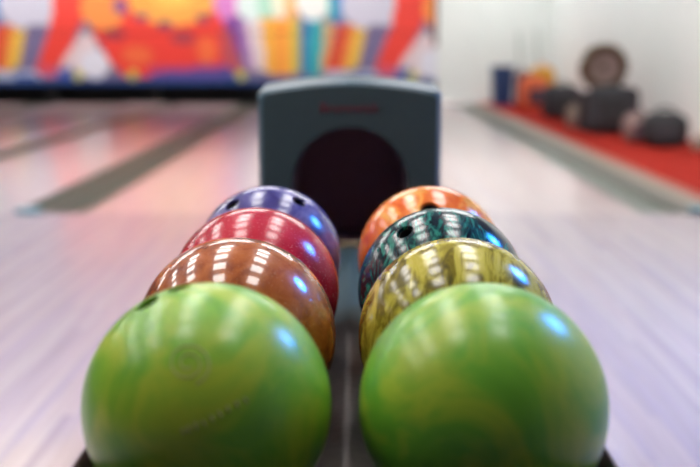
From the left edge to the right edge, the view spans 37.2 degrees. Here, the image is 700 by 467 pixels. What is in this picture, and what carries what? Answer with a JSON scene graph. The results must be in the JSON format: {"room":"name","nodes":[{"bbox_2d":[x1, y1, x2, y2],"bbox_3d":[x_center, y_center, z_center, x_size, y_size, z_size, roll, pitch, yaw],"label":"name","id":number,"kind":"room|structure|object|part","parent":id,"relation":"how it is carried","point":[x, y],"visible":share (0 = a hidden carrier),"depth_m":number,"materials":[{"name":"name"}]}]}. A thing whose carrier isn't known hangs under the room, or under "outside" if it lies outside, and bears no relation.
{"room":"games hall","nodes":[
{"label":"games hall","id":0,"kind":"room"},
{"bbox_2d":[0,104,28,108],"bbox_3d":[-6.215,-1.157,12.294,1.060,0.100,12.450,0,10,0],"label":"lane","id":1,"kind":"object","parent":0,"point":[2,106],"visible":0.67,"depth_m":17.99,"materials":[{"name":"beige wood"}]},
{"bbox_2d":[0,104,31,111],"bbox_3d":[-5.575,-1.156,12.291,0.220,0.100,12.450,0,10,0],"label":"gutter","id":2,"kind":"object","parent":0,"point":[29,105],"visible":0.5,"depth_m":17.54,"materials":[{"name":"plastic"}]},
{"bbox_2d":[0,104,44,113],"bbox_3d":[-5.350,-1.156,12.290,0.230,0.100,12.450,0,10,0],"label":"gutter","id":3,"kind":"object","parent":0,"point":[42,105],"visible":0.38,"depth_m":17.15,"materials":[{"name":"plastic"}]},
{"bbox_2d":[49,85,59,103],"bbox_3d":[-5.428,-2.672,19.085,0.100,0.580,0.340,0,10,0],"label":"wall","id":4,"kind":"structure","parent":0,"point":[54,90],"depth_m":18.96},
{"bbox_2d":[0,104,114,130],"bbox_3d":[-4.705,-1.156,12.286,1.060,0.100,12.450,0,10,0],"label":"lane","id":5,"kind":"object","parent":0,"point":[24,117],"visible":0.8,"depth_m":15.73,"materials":[{"name":"beige wood"}]},
{"bbox_2d":[0,104,116,132],"bbox_3d":[-4.060,-1.155,12.283,0.230,0.100,12.450,0,10,0],"label":"gutter","id":6,"kind":"object","parent":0,"point":[110,106],"visible":0.15,"depth_m":14.51,"materials":[{"name":"plastic"}]},
{"bbox_2d":[0,103,167,152],"bbox_3d":[-3.600,-1.164,12.279,0.690,0.120,12.450,0,10,0],"label":"lane","id":7,"kind":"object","parent":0,"point":[14,139],"depth_m":12.96,"materials":[{"name":"beige wood"}]},
{"bbox_2d":[0,104,170,160],"bbox_3d":[-3.140,-1.154,12.278,0.230,0.100,12.450,0,10,0],"label":"gutter","id":8,"kind":"object","parent":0,"point":[14,152],"visible":0.48,"depth_m":12.05,"materials":[{"name":"plastic"}]},
{"bbox_2d":[0,104,239,212],"bbox_3d":[-2.495,-1.153,12.275,1.060,0.100,12.450,0,10,0],"label":"lane","id":9,"kind":"object","parent":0,"point":[26,178],"visible":0.73,"depth_m":9.58,"materials":[{"name":"beige wood"}]},
{"bbox_2d":[13,104,244,212],"bbox_3d":[-1.868,-1.153,12.272,0.195,0.100,12.450,0,10,0],"label":"gutter","id":10,"kind":"object","parent":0,"point":[47,203],"visible":0.47,"depth_m":8.68,"materials":[{"name":"plastic"}]},
{"bbox_2d":[0,85,264,102],"bbox_3d":[-4.163,-3.956,19.085,11.467,3.250,0.120,0,10,0],"label":"pin deck opening","id":11,"kind":"structure","parent":0,"point":[8,93],"depth_m":19.26,"materials":[{"name":"black"}]},
{"bbox_2d":[45,104,252,212],"bbox_3d":[-1.758,-1.155,12.271,0.025,0.104,12.450,0,10,0],"label":"capping","id":12,"kind":"structure","parent":0,"point":[87,191],"depth_m":8.25,"materials":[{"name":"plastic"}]},
{"bbox_2d":[50,104,257,212],"bbox_3d":[-1.630,-1.153,12.270,0.230,0.100,12.450,0,10,0],"label":"gutter","id":13,"kind":"object","parent":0,"point":[98,196],"visible":0.43,"depth_m":8.47,"materials":[{"name":"plastic"}]},
{"bbox_2d":[151,85,160,102],"bbox_3d":[-3.558,-2.670,19.076,0.100,0.580,0.340,0,10,0],"label":"wall","id":14,"kind":"structure","parent":0,"point":[156,92],"depth_m":18.95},
{"bbox_2d":[89,110,258,212],"bbox_3d":[-0.985,-1.152,12.267,1.060,0.100,12.450,0,10,0],"label":"lane","id":15,"kind":"object","parent":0,"point":[226,164],"visible":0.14,"depth_m":7.79,"materials":[{"name":"beige wood"}]},
{"bbox_2d":[0,103,477,106],"bbox_3d":[-3.800,-2.316,18.855,12.200,0.100,0.900,0,10,0],"label":"floor","id":16,"kind":"structure","parent":0,"point":[33,104],"depth_m":19.25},
{"bbox_2d":[254,85,260,103],"bbox_3d":[-1.698,-2.668,19.066,0.100,0.580,0.340,0,10,0],"label":"wall","id":17,"kind":"structure","parent":0,"point":[257,88],"depth_m":18.92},
{"bbox_2d":[0,213,699,466],"bbox_3d":[-3.246,0.847,0.954,13.500,0.100,10.550,0,10,0],"label":"floor","id":18,"kind":"structure","parent":0,"point":[630,283],"depth_m":3.92,"materials":[{"name":"beige wood"}]},
{"bbox_2d":[14,207,42,213],"bbox_3d":[-1.898,-0.136,6.140,0.140,0.030,0.100,0,10,0],"label":"end cap","id":19,"kind":"object","parent":18,"relation":"on","point":[21,210],"visible":1,"depth_m":6.09,"materials":[{"name":"plastic"}]},
{"bbox_2d":[72,75,617,466],"bbox_3d":[-0.001,0.221,1.636,0.486,0.896,1.975,0,10,0],"label":"ball return","id":20,"kind":"object","parent":18,"relation":"on","point":[349,144],"visible":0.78,"depth_m":2.12,"materials":[{"name":"plastic"}]},
{"bbox_2d":[81,282,330,466],"bbox_3d":[-0.125,0.151,0.915,0.217,0.217,0.217,0,10,0],"label":"ball","id":21,"kind":"object","parent":20,"relation":"in","point":[200,374],"visible":1,"depth_m":0.83,"materials":[{"name":"green plastic"}]},
{"bbox_2d":[143,237,335,374],"bbox_3d":[-0.124,0.113,1.135,0.217,0.217,0.217,0,10,0],"label":"ball","id":22,"kind":"object","parent":20,"relation":"in","point":[265,268],"visible":0.38,"depth_m":1.08,"materials":[{"name":"orange plastic"}]},
{"bbox_2d":[179,207,338,317],"bbox_3d":[-0.123,0.075,1.349,0.217,0.217,0.217,0,10,0],"label":"ball","id":23,"kind":"object","parent":20,"relation":"in","point":[283,230],"visible":0.37,"depth_m":1.29,"materials":[{"name":"red plastic"}]},
{"bbox_2d":[205,186,340,277],"bbox_3d":[-0.121,0.037,1.563,0.217,0.217,0.217,0,10,0],"label":"ball","id":24,"kind":"object","parent":20,"relation":"in","point":[294,203],"visible":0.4,"depth_m":1.51,"materials":[{"name":"plastic"}]},
{"bbox_3d":[-0.004,0.236,0.984,0.090,0.018,0.605,0,10,0],"label":"divider plate","id":25,"kind":"part","parent":20,"relation":"part of","materials":[{"name":"metal"}]},
{"bbox_2d":[72,446,617,466],"bbox_3d":[-0.002,0.186,1.414,0.486,0.142,1.480,0,10,0],"label":"tray","id":26,"kind":"object","parent":20,"relation":"on","point":[331,456],"depth_m":1.02,"materials":[{"name":"plastic"}]},
{"bbox_3d":[-0.002,0.160,1.414,0.090,0.018,0.269,0,10,0],"label":"divider plate","id":27,"kind":"part","parent":20,"relation":"part of","materials":[{"name":"metal"}]},
{"bbox_2d":[258,75,441,189],"bbox_3d":[0.001,-0.129,2.353,0.377,0.456,0.442,0,10,0],"label":"hood","id":28,"kind":"object","parent":20,"relation":"attached to","point":[339,132],"depth_m":2.12,"materials":[{"name":"grey plastic"}]},
{"bbox_2d":[358,186,494,274],"bbox_3d":[0.120,0.037,1.562,0.217,0.217,0.217,0,10,0],"label":"ball","id":29,"kind":"object","parent":20,"relation":"in","point":[408,201],"visible":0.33,"depth_m":1.51,"materials":[{"name":"orange plastic"}]},
{"bbox_2d":[358,208,518,311],"bbox_3d":[0.119,0.075,1.348,0.217,0.217,0.217,0,10,0],"label":"ball","id":30,"kind":"object","parent":20,"relation":"in","point":[414,229],"visible":0.36,"depth_m":1.29,"materials":[{"name":"teal plastic"}]},
{"bbox_2d":[358,237,552,368],"bbox_3d":[0.117,0.113,1.133,0.217,0.217,0.217,0,10,0],"label":"ball","id":31,"kind":"object","parent":20,"relation":"in","point":[426,268],"visible":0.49,"depth_m":1.08,"materials":[{"name":"yellow plastic"}]},
{"bbox_2d":[359,282,609,466],"bbox_3d":[0.116,0.151,0.914,0.217,0.217,0.217,0,10,0],"label":"ball","id":32,"kind":"object","parent":20,"relation":"in","point":[477,374],"visible":1,"depth_m":0.83,"materials":[{"name":"green plastic"}]},
{"bbox_2d":[435,0,551,102],"bbox_3d":[2.585,-3.911,18.828,2.033,3.250,0.570,0,10,0],"label":"wall","id":33,"kind":"structure","parent":0,"point":[473,36],"depth_m":18.62,"materials":[{"name":"white paint"}]},
{"bbox_2d":[440,104,640,213],"bbox_3d":[1.205,-1.150,12.256,1.080,0.100,12.450,0,10,0],"label":"lane","id":34,"kind":"object","parent":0,"point":[479,162],"visible":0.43,"depth_m":7.91,"materials":[{"name":"beige wood"}]},
{"bbox_2d":[454,104,682,213],"bbox_3d":[1.870,-1.149,12.252,0.250,0.100,12.450,0,10,0],"label":"gutter","id":35,"kind":"object","parent":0,"point":[634,199],"visible":0.53,"depth_m":8.44,"materials":[{"name":"plastic"}]},
{"bbox_2d":[465,104,699,213],"bbox_3d":[2.055,-1.154,12.250,0.120,0.110,12.450,0,10,0],"label":"capping","id":36,"kind":"structure","parent":0,"point":[665,199],"depth_m":8.22,"materials":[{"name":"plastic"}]},
{"bbox_2d":[688,205,699,212],"bbox_3d":[2.072,-0.145,6.117,0.140,0.030,0.100,0,10,0],"label":"end cap","id":37,"kind":"object","parent":36,"relation":"on","point":[694,208],"visible":1,"depth_m":6.08,"materials":[{"name":"plastic"}]},
{"bbox_2d":[473,104,699,204],"bbox_3d":[2.190,-1.155,12.249,0.150,0.112,12.450,0,10,0],"label":"capping","id":38,"kind":"structure","parent":0,"point":[663,188],"depth_m":8.63,"materials":[{"name":"laminate"}]},
{"bbox_2d":[550,0,699,140],"bbox_3d":[3.600,-1.870,7.277,0.120,3.250,24.020,0,10,0],"label":"wall","id":39,"kind":"structure","parent":0,"point":[659,39],"depth_m":12.60,"materials":[{"name":"white paint"}]},
{"bbox_3d":[2.916,-1.188,12.468,1.300,0.100,12.900,0,10,0],"label":"floor","id":40,"kind":"structure","parent":0,"visible":0},
{"bbox_2d":[478,102,699,198],"bbox_3d":[2.916,-1.247,12.473,1.290,0.014,12.830,0,10,0],"label":"carpet runner","id":41,"kind":"object","parent":40,"relation":"on","point":[678,167],"visible":0.71,"depth_m":9.81,"materials":[{"name":"red carpet"}]},
{"bbox_2d":[490,66,515,105],"bbox_3d":[2.595,-2.518,17.714,0.390,0.665,0.370,0,10,0],"label":"storage bin","id":42,"kind":"object","parent":41,"relation":"on","point":[502,77],"visible":1,"depth_m":17.57,"materials":[{"name":"blue plastic"}]},
{"bbox_3d":[2.595,-2.824,17.665,0.390,0.045,0.360,0,10,0],"label":"lid","id":43,"kind":"part","parent":42,"relation":"part of","materials":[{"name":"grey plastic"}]},
{"bbox_2d":[517,33,520,70],"bbox_3d":[2.998,-2.917,18.333,0.220,1.236,0.672,0,10,0],"label":"mop","id":44,"kind":"object","parent":41,"relation":"on","point":[517,33],"visible":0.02,"depth_m":18.43,"materials":[{"name":"beige fabric"}]},
{"bbox_2d":[514,68,529,105],"bbox_3d":[2.893,-2.448,17.412,0.260,0.632,0.245,0,10,0],"label":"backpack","id":45,"kind":"object","parent":41,"relation":"on","point":[520,74],"visible":0.37,"depth_m":17.34,"materials":[{"name":"fabric"}]},
{"bbox_2d":[519,73,547,108],"bbox_3d":[2.952,-2.296,16.728,0.440,0.572,0.305,-2,10,-11],"label":"bag","id":46,"kind":"object","parent":41,"relation":"on","point":[530,87],"visible":0.85,"depth_m":16.60,"materials":[{"name":"orange fabric"}]},
{"bbox_2d":[536,29,539,66],"bbox_3d":[3.318,-2.938,18.277,0.220,1.296,0.673,0,10,0],"label":"mop","id":47,"kind":"object","parent":41,"relation":"on","point":[536,29],"visible":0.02,"depth_m":18.38,"materials":[{"name":"beige fabric"}]},
{"bbox_2d":[530,64,554,84],"bbox_3d":[3.170,-2.443,17.158,0.420,0.712,0.325,1,10,6],"label":"bag","id":48,"kind":"object","parent":41,"relation":"on","point":[547,72],"visible":0.34,"depth_m":17.00,"materials":[{"name":"yellow fabric"}]},
{"bbox_2d":[541,81,579,118],"bbox_3d":[2.918,-1.849,14.370,0.500,0.512,0.445,-1,10,-5],"label":"duffel bag","id":49,"kind":"object","parent":41,"relation":"on","point":[551,94],"visible":0.46,"depth_m":14.20,"materials":[{"name":"black fabric"}]},
{"bbox_3d":[2.917,-2.062,14.345,0.248,0.084,0.024,-1,10,-5],"label":"handle","id":50,"kind":"part","parent":49,"relation":"part of","materials":[{"name":"black rubber"}]},
{"bbox_2d":[560,88,579,121],"bbox_3d":[2.916,-1.663,13.489,0.320,0.452,0.325,-3,10,-17],"label":"duffel bag","id":51,"kind":"object","parent":41,"relation":"on","point":[567,98],"visible":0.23,"depth_m":13.41,"materials":[{"name":"black fabric"}]},
{"bbox_2d":[565,102,577,127],"bbox_3d":[2.727,-1.438,12.616,0.200,0.312,0.225,0,10,0],"label":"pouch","id":52,"kind":"object","parent":41,"relation":"on","point":[571,120],"visible":0.64,"depth_m":12.54,"materials":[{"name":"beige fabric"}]},
{"bbox_2d":[577,91,639,132],"bbox_3d":[2.984,-1.414,12.072,0.630,0.455,0.430,0,10,0],"label":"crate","id":53,"kind":"object","parent":41,"relation":"on","point":[581,124],"visible":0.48,"depth_m":12.01,"materials":[{"name":"black plastic"}]},
{"bbox_2d":[579,44,628,87],"bbox_3d":[2.924,-1.912,11.985,0.544,0.544,0.240,0,10,0],"label":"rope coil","id":54,"kind":"object","parent":53,"relation":"on","point":[602,64],"visible":0.91,"depth_m":11.91,"materials":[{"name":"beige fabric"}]},
{"bbox_2d":[586,84,639,134],"bbox_3d":[2.932,-1.387,11.608,0.560,0.562,0.325,0,10,0],"label":"case","id":55,"kind":"object","parent":41,"relation":"on","point":[607,106],"visible":0.8,"depth_m":11.47,"materials":[{"name":"black fabric"}]},
{"bbox_2d":[621,107,646,142],"bbox_3d":[2.929,-1.105,10.592,0.270,0.362,0.295,-2,10,-11],"label":"bag","id":56,"kind":"object","parent":41,"relation":"on","point":[631,123],"visible":0.58,"depth_m":10.51,"materials":[{"name":"beige fabric"}]},
{"bbox_3d":[2.926,-1.245,10.579,0.145,0.083,0.024,-2,10,-11],"label":"handle","id":57,"kind":"part","parent":56,"relation":"part of","materials":[{"name":"fabric"}]},
{"bbox_2d":[641,106,688,146],"bbox_3d":[3.072,-1.042,10.145,0.440,0.392,0.405,2,10,9],"label":"shoulder bag","id":58,"kind":"object","parent":41,"relation":"on","point":[658,129],"visible":1,"depth_m":9.99,"materials":[{"name":"black fabric"}]},
{"bbox_3d":[3.074,-1.195,10.130,0.222,0.084,0.024,2,10,9],"label":"handle","id":59,"kind":"part","parent":58,"relation":"part of","materials":[{"name":"black fabric"}]},
{"bbox_2d":[691,133,699,150],"bbox_3d":[3.302,-0.864,9.769,0.160,0.172,0.165,0,10,0],"label":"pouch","id":60,"kind":"object","parent":41,"relation":"on","point":[695,143],"visible":1,"depth_m":9.74,"materials":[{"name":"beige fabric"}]},
{"bbox_3d":[-3.211,-3.417,6.979,13.500,0.100,23.900,0,10,0],"label":"ceiling","id":61,"kind":"structure","parent":0,"visible":0},
{"bbox_2d":[0,0,437,84],"bbox_3d":[-4.158,-4.037,18.598,11.442,2.720,0.091,0,10,0],"label":"mural","id":62,"kind":"object","parent":61,"relation":"hanging from","point":[43,42],"visible":0.97,"depth_m":18.69,"materials":[{"name":"multicoloured paint"}]},
{"bbox_2d":[73,70,82,80],"bbox_3d":[-4.922,-2.855,18.790,0.190,0.190,0.050,0,10,0],"label":"marker lamp","id":63,"kind":"object","parent":62,"relation":"attached to","point":[77,74],"depth_m":18.79,"materials":[{"name":"yellow"}]},
{"bbox_2d":[128,70,137,80],"bbox_3d":[-3.929,-2.854,18.785,0.190,0.190,0.050,0,10,0],"label":"marker lamp","id":64,"kind":"object","parent":62,"relation":"attached to","point":[132,74],"depth_m":18.78,"materials":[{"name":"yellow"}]},
{"bbox_3d":[-4.161,-4.469,18.543,11.437,1.743,0.030,0,10,0],"label":"panel","id":65,"kind":"part","parent":62,"relation":"part of","materials":[{"name":"multicoloured paint"}]},
{"bbox_3d":[-4.161,-3.166,18.773,11.437,0.874,0.030,0,10,0],"label":"panel","id":66,"kind":"part","parent":62,"relation":"part of","materials":[{"name":"multicoloured paint"}]},
{"bbox_2d":[236,70,245,80],"bbox_3d":[-1.968,-2.852,18.775,0.190,0.190,0.050,0,10,0],"label":"marker lamp","id":67,"kind":"object","parent":62,"relation":"attached to","point":[240,74],"depth_m":18.77,"materials":[{"name":"yellow"}]},
{"bbox_2d":[407,70,416,79],"bbox_3d":[1.121,-2.849,18.759,0.190,0.190,0.050,0,10,0],"label":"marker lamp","id":68,"kind":"object","parent":62,"relation":"attached to","point":[411,74],"depth_m":18.75,"materials":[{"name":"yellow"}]}
]}

